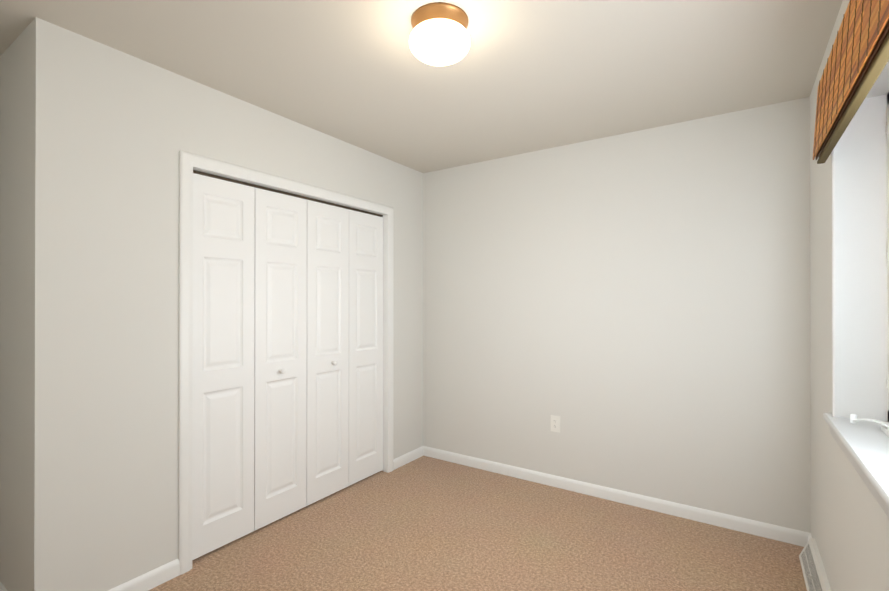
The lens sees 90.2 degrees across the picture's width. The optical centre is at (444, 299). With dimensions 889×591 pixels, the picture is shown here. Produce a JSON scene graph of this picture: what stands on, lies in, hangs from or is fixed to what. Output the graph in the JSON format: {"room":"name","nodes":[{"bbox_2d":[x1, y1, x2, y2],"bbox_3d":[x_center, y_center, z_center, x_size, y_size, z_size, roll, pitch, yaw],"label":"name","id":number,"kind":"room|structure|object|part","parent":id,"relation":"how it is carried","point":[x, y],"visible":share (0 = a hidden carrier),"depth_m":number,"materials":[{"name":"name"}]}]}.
{"room":"empty bedroom","nodes":[
{"label":"empty bedroom","id":0,"kind":"room"},
{"bbox_2d":[0,29,25,590],"bbox_3d":[-2.005,0.121,2.068,0.830,2.440,0.120,0,0,34],"label":"wall","id":1,"kind":"structure","parent":0,"point":[12,274],"depth_m":1.89,"materials":[{"name":"white paint"}]},
{"bbox_2d":[0,582,6,590],"bbox_3d":[-1.974,1.302,1.963,0.934,0.078,0.014,0,0,34],"label":"baseboard","id":2,"kind":"structure","parent":1,"relation":"attached to","point":[2,588],"depth_m":1.94,"materials":[{"name":"white paint"}]},
{"bbox_2d":[25,17,422,590],"bbox_3d":[-0.939,0.123,2.813,0.120,2.440,2.542,0,0,34],"label":"wall","id":3,"kind":"structure","parent":0,"point":[107,133],"depth_m":1.95,"materials":[{"name":"white paint"}]},
{"bbox_2d":[108,559,179,590],"bbox_3d":[-1.438,1.302,1.938,0.014,0.078,0.523,0,0,34],"label":"baseboard","id":4,"kind":"structure","parent":3,"relation":"attached to","point":[154,578],"depth_m":2.06,"materials":[{"name":"white paint"}]},
{"bbox_2d":[192,173,254,559],"bbox_3d":[-1.205,0.343,2.399,0.034,1.971,0.364,0,0,34],"label":"closet door","id":5,"kind":"structure","parent":3,"relation":"in","point":[223,345],"depth_m":2.39,"materials":[{"name":"white paint"}]},
{"bbox_2d":[254,188,306,529],"bbox_3d":[-0.985,0.344,2.694,0.074,1.971,0.364,0,0,34],"label":"closet door","id":6,"kind":"structure","parent":3,"relation":"in","point":[280,444],"depth_m":2.69,"materials":[{"name":"white paint"}]},
{"bbox_2d":[178,150,392,574],"bbox_3d":[-0.898,0.309,2.858,0.138,2.068,1.602,0,0,34],"label":"trim","id":7,"kind":"structure","parent":3,"relation":"attached to","point":[189,163],"depth_m":2.20,"materials":[{"name":"white paint"}]},
{"bbox_2d":[193,170,382,216],"bbox_3d":[-0.905,-0.650,2.866,0.030,0.021,1.472,0,0,34],"label":"door track","id":8,"kind":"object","parent":3,"relation":"attached to","point":[261,187],"depth_m":2.68,"materials":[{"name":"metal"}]},
{"bbox_2d":[307,200,348,505],"bbox_3d":[-0.781,0.344,3.001,0.074,1.971,0.364,0,0,34],"label":"closet door","id":9,"kind":"structure","parent":3,"relation":"in","point":[327,350],"depth_m":2.99,"materials":[{"name":"white paint"}]},
{"bbox_2d":[349,210,382,485],"bbox_3d":[-0.594,0.345,3.318,0.034,1.971,0.364,0,0,34],"label":"closet door","id":10,"kind":"structure","parent":3,"relation":"in","point":[365,345],"depth_m":3.30,"materials":[{"name":"white paint"}]},
{"bbox_2d":[393,446,423,469],"bbox_3d":[-0.296,1.307,3.654,0.014,0.078,0.395,0,0,34],"label":"baseboard","id":11,"kind":"structure","parent":3,"relation":"attached to","point":[408,457],"depth_m":3.64,"materials":[{"name":"white paint"}]},
{"bbox_2d":[0,0,842,172],"bbox_3d":[-0.424,-1.150,1.867,3.930,0.100,3.795,0,0,34],"label":"ceiling","id":12,"kind":"structure","parent":0,"point":[522,76],"depth_m":2.04,"materials":[{"name":"beige paint"}]},
{"bbox_2d":[409,2,469,65],"bbox_3d":[-0.019,-1.025,1.753,0.242,0.150,0.242,0,0,34],"label":"flush-mount light","id":13,"kind":"object","parent":12,"relation":"attached to","point":[439,36],"visible":1,"depth_m":1.68,"materials":[{"name":"white glass"}]},
{"bbox_2d":[148,456,806,590],"bbox_3d":[-0.424,1.390,1.859,3.930,0.100,3.795,0,0,34],"label":"floor","id":14,"kind":"structure","parent":0,"point":[424,523],"depth_m":2.39,"materials":[{"name":"carpet"}]},
{"bbox_2d":[423,97,810,532],"bbox_3d":[0.698,0.125,3.323,3.680,2.440,0.120,0,0,34],"label":"wall","id":15,"kind":"structure","parent":0,"point":[631,310],"depth_m":2.88,"materials":[{"name":"white paint"}]},
{"bbox_2d":[551,415,559,432],"bbox_3d":[0.796,0.894,3.179,0.070,0.115,0.008,0,0,34],"label":"duplex electrical outlet","id":16,"kind":"object","parent":15,"relation":"attached to","point":[555,423],"visible":1,"depth_m":3.18,"materials":[{"name":"white plastic"}]},
{"bbox_2d":[424,446,811,546],"bbox_3d":[0.894,1.305,3.109,2.600,0.078,0.014,0,0,34],"label":"baseboard","id":17,"kind":"structure","parent":15,"relation":"attached to","point":[779,533],"depth_m":2.86,"materials":[{"name":"white paint"}]},
{"bbox_2d":[810,0,888,590],"bbox_3d":[1.478,0.119,1.408,0.260,2.440,2.205,0,0,34],"label":"wall","id":18,"kind":"structure","parent":0,"point":[823,479],"depth_m":1.89,"materials":[{"name":"white paint"}]},
{"bbox_2d":[799,538,830,590],"bbox_3d":[1.693,1.281,2.021,0.064,0.120,0.620,0,0,34],"label":"air vent","id":19,"kind":"object","parent":18,"relation":"in","point":[814,574],"visible":1,"depth_m":2.07,"materials":[{"name":"white metal"}]},
{"bbox_2d":[813,0,888,163],"bbox_3d":[1.119,-0.718,1.167,0.067,0.321,1.561,0,0,34],"label":"window shade","id":20,"kind":"object","parent":18,"relation":"attached to","point":[858,60],"visible":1,"depth_m":1.27,"materials":[{"name":"brown"}]},
{"bbox_2d":[823,413,888,517],"bbox_3d":[1.218,0.506,1.127,0.202,0.082,1.552,0,0,34],"label":"window sill","id":21,"kind":"structure","parent":18,"relation":"on","point":[863,445],"depth_m":1.39,"materials":[{"name":"white paint"}]},
{"bbox_2d":[831,61,888,436],"bbox_3d":[1.248,-0.162,1.110,0.231,1.254,1.456,0,0,34],"label":"casement window","id":22,"kind":"structure","parent":18,"relation":"in","point":[884,425],"depth_m":1.72,"materials":[{"name":"white plastic"}]},
{"bbox_3d":[1.285,-0.161,1.085,0.018,1.152,1.364,0,0,34],"label":"screen frame","id":23,"kind":"part","parent":22,"relation":"part of","materials":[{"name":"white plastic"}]}
]}

